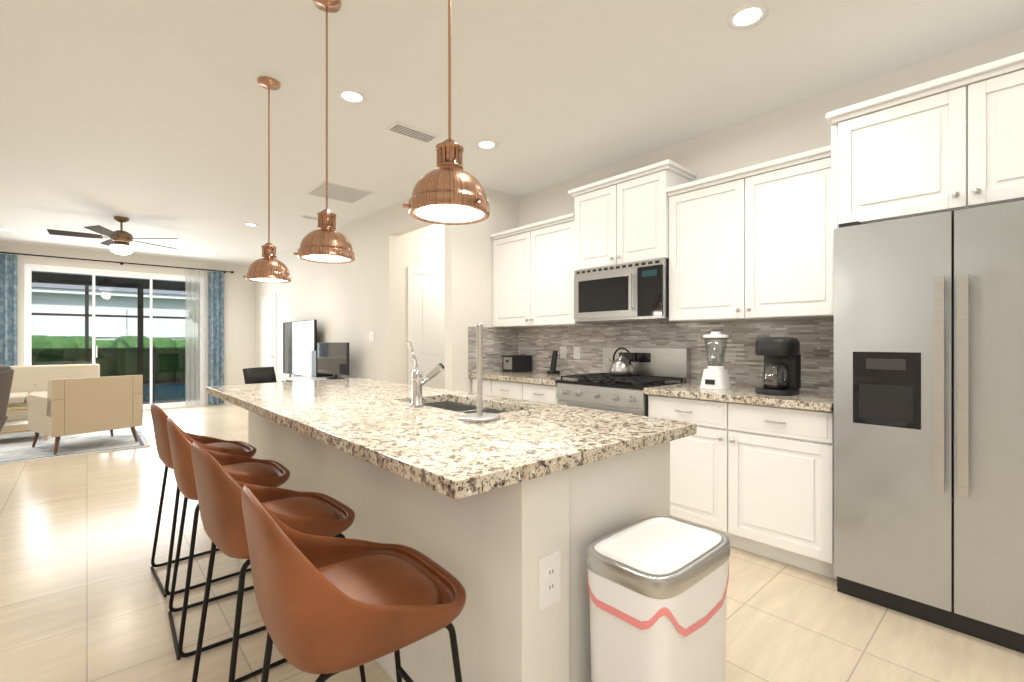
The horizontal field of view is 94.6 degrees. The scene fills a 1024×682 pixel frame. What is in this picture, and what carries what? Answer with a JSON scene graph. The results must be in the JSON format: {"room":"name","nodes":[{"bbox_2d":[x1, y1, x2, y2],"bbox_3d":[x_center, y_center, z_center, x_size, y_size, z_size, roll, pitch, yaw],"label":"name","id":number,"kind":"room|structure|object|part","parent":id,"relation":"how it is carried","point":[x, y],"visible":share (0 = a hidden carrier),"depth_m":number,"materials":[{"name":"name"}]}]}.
{"room":"kitchen and living room","nodes":[
{"label":"kitchen and living room","id":0,"kind":"room"},
{"bbox_2d":[32,282,184,339],"bbox_3d":[-16.212,-1.370,20.994,38.000,5.200,9.100,0,0,-42],"label":"house","id":1,"kind":"structure","parent":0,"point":[52,322],"depth_m":16.97,"materials":[{"name":"white paint"}]},
{"bbox_2d":[0,241,255,384],"bbox_3d":[-7.434,-0.150,7.718,5.820,2.760,0.120,0,0,-42],"label":"wall","id":2,"kind":"structure","parent":0,"point":[239,292],"depth_m":8.88,"materials":[{"name":"white paint"}]},
{"bbox_2d":[24,264,200,409],"bbox_3d":[-6.813,0.005,8.277,2.410,2.450,0.100,0,0,-42],"label":"slider","id":3,"kind":"object","parent":2,"relation":"attached to","point":[28,289],"visible":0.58,"depth_m":8.00,"materials":[{"name":"white"}]},
{"bbox_2d":[0,252,233,272],"bbox_3d":[-6.750,-1.350,8.169,3.400,0.048,0.122,0,0,-42],"label":"curtain rod","id":4,"kind":"object","parent":2,"relation":"attached to","point":[121,263],"visible":0.94,"depth_m":8.07,"materials":[{"name":"black metal"}]},
{"bbox_2d":[0,254,16,365],"bbox_3d":[-7.758,-0.060,7.211,0.280,2.540,0.070,0,0,-42],"label":"drape","id":5,"kind":"object","parent":4,"relation":"hanging from","point":[8,309],"visible":0.62,"depth_m":7.24,"materials":[{"name":"blue fabric"}]},
{"bbox_2d":[185,269,207,405],"bbox_3d":[-5.935,-0.060,8.893,0.360,2.540,0.040,0,0,-42],"label":"sheer curtain","id":6,"kind":"object","parent":4,"relation":"hanging from","point":[196,332],"visible":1,"depth_m":8.89,"materials":[{"name":"white fabric"}]},
{"bbox_2d":[208,271,223,404],"bbox_3d":[-5.684,-0.060,9.078,0.260,2.540,0.070,0,0,-42],"label":"drape","id":7,"kind":"object","parent":4,"relation":"hanging from","point":[215,328],"visible":1,"depth_m":9.08,"materials":[{"name":"blue fabric"}]},
{"bbox_2d":[256,197,463,391],"bbox_3d":[-2.895,-0.150,7.116,0.120,2.760,7.090,0,0,-42],"label":"wall","id":8,"kind":"structure","parent":0,"point":[358,300],"depth_m":5.69,"materials":[{"name":"white paint"}]},
{"bbox_2d":[260,293,275,374],"bbox_3d":[-4.618,0.180,8.894,0.059,2.100,1.000,0,0,-42],"label":"door","id":9,"kind":"structure","parent":8,"relation":"in","point":[267,330],"depth_m":8.88,"materials":[{"name":"white wood"}]},
{"bbox_2d":[369,332,373,341],"bbox_3d":[-1.688,-0.050,5.679,0.008,0.115,0.120,0,0,-42],"label":"light switch","id":10,"kind":"object","parent":8,"relation":"attached to","point":[371,336],"visible":1,"depth_m":5.68,"materials":[{"name":"white plastic"}]},
{"bbox_2d":[407,267,443,388],"bbox_3d":[-0.839,0.180,5.864,1.000,2.100,0.059,0,0,-42],"label":"hall door","id":11,"kind":"structure","parent":8,"relation":"in","point":[425,313],"depth_m":5.71,"materials":[{"name":"white wood"}]},
{"bbox_2d":[464,224,507,392],"bbox_3d":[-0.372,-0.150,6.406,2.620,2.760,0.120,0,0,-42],"label":"wall","id":12,"kind":"structure","parent":0,"point":[478,243],"depth_m":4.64,"materials":[{"name":"white paint"}]},
{"bbox_2d":[0,403,1023,681],"bbox_3d":[-1.923,1.290,3.631,9.000,0.120,13.570,0,0,-42],"label":"floor","id":13,"kind":"structure","parent":0,"point":[82,599],"depth_m":2.17,"materials":[{"name":"tile"}]},
{"bbox_2d":[0,365,13,431],"bbox_3d":[-4.270,0.710,3.473,0.640,1.040,0.707,0,0,28],"label":"chair","id":14,"kind":"object","parent":13,"relation":"on","point":[6,375],"visible":1,"depth_m":3.59,"materials":[{"name":"grey fabric"}]},
{"bbox_2d":[0,424,149,464],"bbox_3d":[-6.343,1.224,5.625,3.000,0.013,3.050,0,0,-42],"label":"rug","id":15,"kind":"object","parent":13,"relation":"on","point":[17,447],"visible":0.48,"depth_m":5.56,"materials":[{"name":"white fabric"}]},
{"bbox_2d":[0,404,47,439],"bbox_3d":[-6.283,0.922,5.633,1.100,0.590,0.580,0,0,-42],"label":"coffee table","id":16,"kind":"object","parent":15,"relation":"on","point":[14,429],"visible":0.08,"depth_m":5.74,"materials":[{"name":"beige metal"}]},
{"bbox_2d":[6,364,99,421],"bbox_3d":[-7.008,0.788,6.439,2.100,0.857,0.948,0,0,-42],"label":"sofa","id":17,"kind":"object","parent":15,"relation":"on","point":[29,380],"visible":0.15,"depth_m":6.86,"materials":[{"name":"beige fabric"}]},
{"bbox_2d":[28,375,142,454],"bbox_3d":[-4.983,0.812,5.530,0.792,0.808,0.810,0,0,31],"label":"armchair","id":18,"kind":"object","parent":15,"relation":"on","point":[69,406],"visible":1,"depth_m":5.27,"materials":[{"name":"beige fabric"}]},
{"bbox_2d":[150,403,255,596],"bbox_3d":[-1.651,0.774,2.551,0.468,0.907,0.463,0,0,-42],"label":"stool","id":19,"kind":"object","parent":13,"relation":"on","point":[160,417],"visible":0.5,"depth_m":2.40,"materials":[{"name":"leather"}]},
{"bbox_2d":[166,416,289,659],"bbox_3d":[-1.250,0.774,2.104,0.464,0.907,0.462,0,0,-42],"label":"stool","id":20,"kind":"object","parent":13,"relation":"on","point":[254,471],"visible":0.56,"depth_m":1.95,"materials":[{"name":"leather"}]},
{"bbox_3d":[-1.246,0.599,2.108,0.340,0.052,0.370,0,0,-42],"label":"seat","id":21,"kind":"part","parent":20,"relation":"part of","materials":[{"name":"leather"}]},
{"bbox_2d":[243,367,276,383],"bbox_3d":[-2.848,0.778,5.711,0.678,0.904,0.707,0,0,-42],"label":"office chair","id":22,"kind":"object","parent":13,"relation":"on","point":[256,375],"depth_m":5.82,"materials":[{"name":"black leather"}]},
{"bbox_2d":[191,442,365,681],"bbox_3d":[-0.795,0.774,1.599,0.464,0.907,0.462,0,0,-42],"label":"stool","id":23,"kind":"object","parent":13,"relation":"on","point":[219,488],"visible":0.69,"depth_m":1.44,"materials":[{"name":"leather"}]},
{"bbox_3d":[-0.790,0.599,1.603,0.340,0.052,0.370,0,0,-42],"label":"seat","id":24,"kind":"part","parent":23,"relation":"part of","materials":[{"name":"leather"}]},
{"bbox_2d":[283,376,348,381],"bbox_3d":[-2.332,0.855,5.934,0.616,0.750,1.380,0,0,-42],"label":"desk","id":25,"kind":"object","parent":13,"relation":"on","point":[304,378],"visible":0.23,"depth_m":6.04,"materials":[{"name":"white wood"}]},
{"bbox_2d":[311,351,332,376],"bbox_3d":[-2.554,0.304,6.386,0.250,0.349,0.190,0,0,-42],"label":"tower","id":26,"kind":"object","parent":25,"relation":"on","point":[314,373],"visible":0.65,"depth_m":6.29,"materials":[{"name":"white plastic"}]},
{"bbox_2d":[317,342,348,378],"bbox_3d":[-2.243,0.249,6.003,0.218,0.460,0.717,0,0,-42],"label":"monitor","id":27,"kind":"object","parent":25,"relation":"on","point":[333,358],"visible":0.96,"depth_m":5.95,"materials":[{"name":"black plastic"}]},
{"bbox_2d":[241,485,465,681],"bbox_3d":[-0.366,0.774,1.124,0.468,0.907,0.463,0,0,-42],"label":"stool","id":28,"kind":"object","parent":13,"relation":"on","point":[329,607],"visible":1,"depth_m":0.94,"materials":[{"name":"leather"}]},
{"bbox_3d":[-0.362,0.599,1.127,0.342,0.052,0.371,0,0,-42],"label":"seat","id":29,"kind":"part","parent":28,"relation":"part of","materials":[{"name":"leather"}]},
{"bbox_2d":[248,406,679,681],"bbox_3d":[-0.616,0.785,2.476,0.752,0.890,2.755,0,0,-42],"label":"kitchen island","id":30,"kind":"object","parent":13,"relation":"on","point":[488,515],"depth_m":1.39,"materials":[{"name":"white paint"}]},
{"bbox_2d":[206,378,695,501],"bbox_3d":[-0.677,0.323,2.425,1.070,0.046,2.850,0,0,-42],"label":"island countertop","id":31,"kind":"structure","parent":30,"relation":"on","point":[374,422],"depth_m":1.61,"materials":[{"name":"beige stone"}]},
{"bbox_2d":[407,341,444,406],"bbox_3d":[-0.402,0.150,2.202,0.198,0.299,0.061,0,0,-42],"label":"faucet","id":32,"kind":"object","parent":31,"relation":"on","point":[418,382],"visible":1,"depth_m":2.15,"materials":[{"name":"silver metal"}]},
{"bbox_2d":[459,323,499,421],"bbox_3d":[-0.124,0.115,1.812,0.156,0.368,0.156,0,0,-42],"label":"towel holder","id":33,"kind":"object","parent":31,"relation":"on","point":[479,416],"visible":1,"depth_m":1.80,"materials":[{"name":"silver metal"}]},
{"bbox_2d":[539,550,560,610],"bbox_3d":[0.103,0.640,1.264,0.080,0.135,0.008,0,0,-42],"label":"outlet","id":34,"kind":"object","parent":30,"relation":"attached to","point":[549,579],"visible":1,"depth_m":1.26,"materials":[{"name":"white plastic"}]},
{"bbox_2d":[468,371,595,403],"bbox_3d":[0.201,0.770,4.353,0.655,0.920,1.139,0,0,-42],"label":"base cabinet","id":35,"kind":"object","parent":13,"relation":"on","point":[535,386],"visible":0.06,"depth_m":4.12,"materials":[{"name":"white wood"}]},
{"bbox_2d":[503,355,531,372],"bbox_3d":[0.048,0.226,4.763,0.275,0.167,0.155,0,0,-42],"label":"toaster","id":36,"kind":"object","parent":35,"relation":"on","point":[516,363],"visible":1,"depth_m":4.70,"materials":[{"name":"black plastic"}]},
{"bbox_2d":[547,350,559,373],"bbox_3d":[0.389,0.200,4.455,0.100,0.219,0.080,0,0,-42],"label":"knife block","id":37,"kind":"object","parent":35,"relation":"on","point":[553,370],"visible":1,"depth_m":4.45,"materials":[{"name":"black plastic"}]},
{"bbox_2d":[556,347,689,416],"bbox_3d":[0.828,0.642,3.617,0.705,1.175,0.772,0,0,-42],"label":"range","id":38,"kind":"object","parent":13,"relation":"on","point":[604,390],"visible":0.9,"depth_m":3.55,"materials":[{"name":"silver metal"}]},
{"bbox_2d":[607,347,633,375],"bbox_3d":[0.858,0.162,3.777,0.190,0.221,0.236,0,0,-42],"label":"kettle","id":39,"kind":"object","parent":38,"relation":"on","point":[621,365],"visible":1,"depth_m":3.70,"materials":[{"name":"silver metal"}]},
{"bbox_2d":[586,516,729,681],"bbox_3d":[0.421,0.897,1.319,0.404,0.665,0.289,0,0,-42],"label":"trash can","id":40,"kind":"object","parent":13,"relation":"on","point":[657,587],"visible":1,"depth_m":1.21,"materials":[{"name":"white plastic"}]},
{"bbox_2d":[643,382,836,579],"bbox_3d":[1.468,0.770,2.947,0.655,0.920,1.063,0,0,-42],"label":"base cabinet","id":41,"kind":"object","parent":13,"relation":"on","point":[751,471],"visible":0.81,"depth_m":2.64,"materials":[{"name":"white wood"}]},
{"bbox_2d":[700,332,731,389],"bbox_3d":[1.338,0.124,3.102,0.171,0.370,0.170,0,0,-42],"label":"blender","id":42,"kind":"object","parent":41,"relation":"on","point":[716,377],"visible":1,"depth_m":3.05,"materials":[{"name":"white plastic"}]},
{"bbox_2d":[755,337,800,395],"bbox_3d":[1.558,0.143,2.776,0.254,0.332,0.208,0,0,-42],"label":"coffee maker","id":43,"kind":"object","parent":41,"relation":"on","point":[782,366],"visible":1,"depth_m":2.73,"materials":[{"name":"black plastic"}]},
{"bbox_2d":[834,200,1023,652],"bbox_3d":[2.096,0.333,2.163,0.766,1.795,0.910,0,0,-42],"label":"fridge","id":44,"kind":"object","parent":13,"relation":"on","point":[928,417],"visible":1,"depth_m":2.02,"materials":[{"name":"grey metal"}]},
{"bbox_3d":[-3.362,0.940,7.172,0.491,0.580,1.720,0,0,-42],"label":"tv console","id":45,"kind":"object","parent":13,"relation":"on","visible":0},
{"bbox_2d":[282,320,316,381],"bbox_3d":[-3.288,0.172,7.239,0.200,0.954,1.440,0,0,-42],"label":"screen","id":46,"kind":"object","parent":45,"relation":"on","point":[299,341],"visible":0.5,"depth_m":7.20,"materials":[{"name":"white plastic"}]},
{"bbox_2d":[0,0,1023,264],"bbox_3d":[-1.923,-1.590,3.631,9.000,0.120,13.570,0,0,-42],"label":"ceiling","id":47,"kind":"structure","parent":0,"point":[148,118],"depth_m":2.88,"materials":[{"name":"white paint"}]},
{"bbox_2d":[0,228,13,230],"bbox_3d":[-6.947,-1.526,6.461,0.180,0.008,0.180,0,0,-42],"label":"recessed light","id":48,"kind":"object","parent":47,"relation":"in","point":[4,229],"visible":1,"depth_m":6.46,"materials":[{"name":"white"}]},
{"bbox_2d":[47,216,178,254],"bbox_3d":[-4.878,-1.300,5.858,1.277,0.460,1.289,0,0,-42],"label":"ceiling fan","id":49,"kind":"object","parent":47,"relation":"hanging from","point":[118,241],"visible":1,"depth_m":5.77,"materials":[{"name":"brown wood"}]},
{"bbox_2d":[243,223,258,226],"bbox_3d":[-3.428,-1.526,6.198,0.180,0.008,0.180,0,0,-42],"label":"recessed light","id":50,"kind":"object","parent":47,"relation":"in","point":[251,224],"visible":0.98,"depth_m":6.18,"materials":[{"name":"white"}]},
{"bbox_2d":[243,76,290,282],"bbox_3d":[-1.433,-0.940,2.783,0.245,1.178,0.256,0,0,-42],"label":"pendant light","id":51,"kind":"object","parent":47,"relation":"hanging from","point":[267,267],"visible":1,"depth_m":2.75,"materials":[{"name":"orange metal"}]},
{"bbox_2d":[300,215,317,220],"bbox_3d":[-2.475,-1.524,5.872,0.280,0.012,0.120,0,0,-42],"label":"ceiling vent","id":52,"kind":"object","parent":47,"relation":"in","point":[309,217],"visible":0.67,"depth_m":5.82,"materials":[{"name":"white metal"}]},
{"bbox_2d":[294,0,354,263],"bbox_3d":[-0.827,-0.945,2.111,0.245,1.168,0.256,0,0,-42],"label":"pendant light","id":53,"kind":"object","parent":47,"relation":"hanging from","point":[325,242],"visible":1,"depth_m":2.08,"materials":[{"name":"orange metal"}]},
{"bbox_2d":[305,181,373,203],"bbox_3d":[-1.784,-1.524,4.880,0.520,0.012,0.520,0,0,-42],"label":"ceiling vent","id":54,"kind":"object","parent":47,"relation":"in","point":[342,193],"visible":1,"depth_m":4.85,"materials":[{"name":"white metal"}]},
{"bbox_2d":[337,88,366,103],"bbox_3d":[-1.000,-1.526,2.948,0.180,0.008,0.180,0,0,-42],"label":"recessed light","id":55,"kind":"object","parent":47,"relation":"in","point":[350,96],"visible":1,"depth_m":2.94,"materials":[{"name":"white plastic"}]},
{"bbox_2d":[385,122,438,143],"bbox_3d":[-0.731,-1.524,3.473,0.360,0.012,0.160,0,0,-42],"label":"ceiling vent","id":56,"kind":"object","parent":47,"relation":"in","point":[410,132],"visible":1,"depth_m":3.45,"materials":[{"name":"white metal"}]},
{"bbox_2d":[403,0,489,224],"bbox_3d":[-0.182,-0.948,1.393,0.245,1.162,0.256,0,0,-42],"label":"pendant light","id":57,"kind":"object","parent":47,"relation":"hanging from","point":[448,190],"visible":1,"depth_m":1.34,"materials":[{"name":"orange metal"}]},
{"bbox_2d":[475,139,497,149],"bbox_3d":[-0.197,-1.526,3.671,0.180,0.008,0.180,0,0,-42],"label":"recessed light","id":58,"kind":"object","parent":47,"relation":"in","point":[485,144],"visible":1,"depth_m":3.67,"materials":[{"name":"white plastic"}]},
{"bbox_2d":[727,2,768,29],"bbox_3d":[1.108,-1.526,2.222,0.180,0.008,0.180,0,0,-42],"label":"recessed light","id":59,"kind":"object","parent":47,"relation":"in","point":[747,16],"visible":1,"depth_m":2.21,"materials":[{"name":"white plastic"}]},
{"bbox_2d":[508,28,1023,229],"bbox_3d":[2.163,-0.150,2.776,0.150,2.760,6.370,0,0,-42],"label":"wall","id":60,"kind":"structure","parent":0,"point":[804,126],"depth_m":3.16,"materials":[{"name":"white paint"}]},
{"bbox_2d":[490,213,599,327],"bbox_3d":[0.286,-0.605,4.475,0.383,0.930,1.084,0,0,-42],"label":"upper cabinet","id":61,"kind":"object","parent":60,"relation":"attached to","point":[533,272],"visible":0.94,"depth_m":4.32,"materials":[{"name":"white wood"}]},
{"bbox_2d":[568,159,696,270],"bbox_3d":[0.927,-0.922,3.748,0.403,0.675,0.926,0,0,-42],"label":"upper cabinet","id":62,"kind":"object","parent":60,"relation":"attached to","point":[623,218],"visible":0.9,"depth_m":3.57,"materials":[{"name":"white wood"}]},
{"bbox_2d":[574,258,668,322],"bbox_3d":[0.919,-0.370,3.719,0.451,0.420,0.802,0,0,-42],"label":"microwave","id":63,"kind":"object","parent":62,"relation":"attached to","point":[638,291],"visible":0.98,"depth_m":3.54,"materials":[{"name":"silver metal"}]},
{"bbox_2d":[468,318,833,391],"bbox_3d":[0.826,0.090,3.670,0.660,0.520,3.010,0,0,-42],"label":"backsplash","id":64,"kind":"structure","parent":60,"relation":"attached to","point":[743,363],"depth_m":3.67,"materials":[{"name":"tile"}]},
{"bbox_2d":[560,346,565,358],"bbox_3d":[0.490,0.110,4.518,0.008,0.115,0.075,0,0,-42],"label":"electrical outlet plate","id":65,"kind":"object","parent":64,"relation":"attached to","point":[563,352],"visible":1,"depth_m":4.51,"materials":[{"name":"white plastic"}]},
{"bbox_2d":[574,347,579,358],"bbox_3d":[0.604,0.110,4.392,0.008,0.115,0.075,0,0,-42],"label":"electrical outlet plate","id":66,"kind":"object","parent":64,"relation":"attached to","point":[576,352],"visible":1,"depth_m":4.39,"materials":[{"name":"white plastic"}]},
{"bbox_2d":[666,145,833,321],"bbox_3d":[1.567,-0.605,3.051,0.383,0.930,1.038,0,0,-42],"label":"upper cabinet","id":67,"kind":"object","parent":60,"relation":"attached to","point":[751,243],"visible":0.88,"depth_m":2.91,"materials":[{"name":"white wood"}]},
{"bbox_2d":[826,52,1023,226],"bbox_3d":[2.150,-0.855,2.202,0.653,0.570,1.015,0,0,-42],"label":"upper cabinet","id":68,"kind":"object","parent":60,"relation":"attached to","point":[953,142],"visible":0.92,"depth_m":2.08,"materials":[{"name":"white wood"}]},
{"bbox_2d":[831,125,838,313],"bbox_3d":[1.847,-0.614,2.580,0.598,0.947,0.028,0,0,-42],"label":"panel","id":69,"kind":"object","parent":68,"relation":"attached to","point":[834,176],"visible":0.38,"depth_m":2.38,"materials":[{"name":"white wood"}]},
{"label":"outside","id":70,"kind":"structure","parent":0,"visible":0},
{"bbox_2d":[143,399,184,403],"bbox_3d":[-22.191,1.295,27.634,64.000,0.110,49.230,0,0,-42],"label":"deck","id":71,"kind":"object","parent":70,"point":[180,400],"depth_m":9.68,"materials":[{"name":"grey"}]},
{"bbox_2d":[32,286,184,347],"bbox_3d":[-9.655,-0.490,12.218,14.000,3.440,3.680,0,0,-42],"label":"cage","id":72,"kind":"object","parent":71,"relation":"on","point":[86,315],"depth_m":12.87,"materials":[{"name":"grey metal"}]},
{"bbox_2d":[32,335,184,348],"bbox_3d":[-11.880,-0.395,16.299,25.602,3.250,3.242,0,0,-42],"label":"hedge","id":73,"kind":"object","parent":71,"relation":"on","point":[70,340],"depth_m":14.26,"materials":[{"name":"green plant"}]},
{"bbox_2d":[32,271,184,348],"bbox_3d":[-7.430,-0.170,9.747,14.000,2.800,2.890,0,0,-42],"label":"frame","id":74,"kind":"structure","parent":71,"relation":"on","point":[122,282],"depth_m":10.41,"materials":[{"name":"black metal"}]},
{"bbox_2d":[32,346,184,401],"bbox_3d":[-7.189,0.670,9.479,14.024,1.120,0.024,0,0,-42],"label":"hedge","id":75,"kind":"object","parent":71,"relation":"on","point":[117,361],"depth_m":9.32,"materials":[{"name":"green plant"}]}
]}

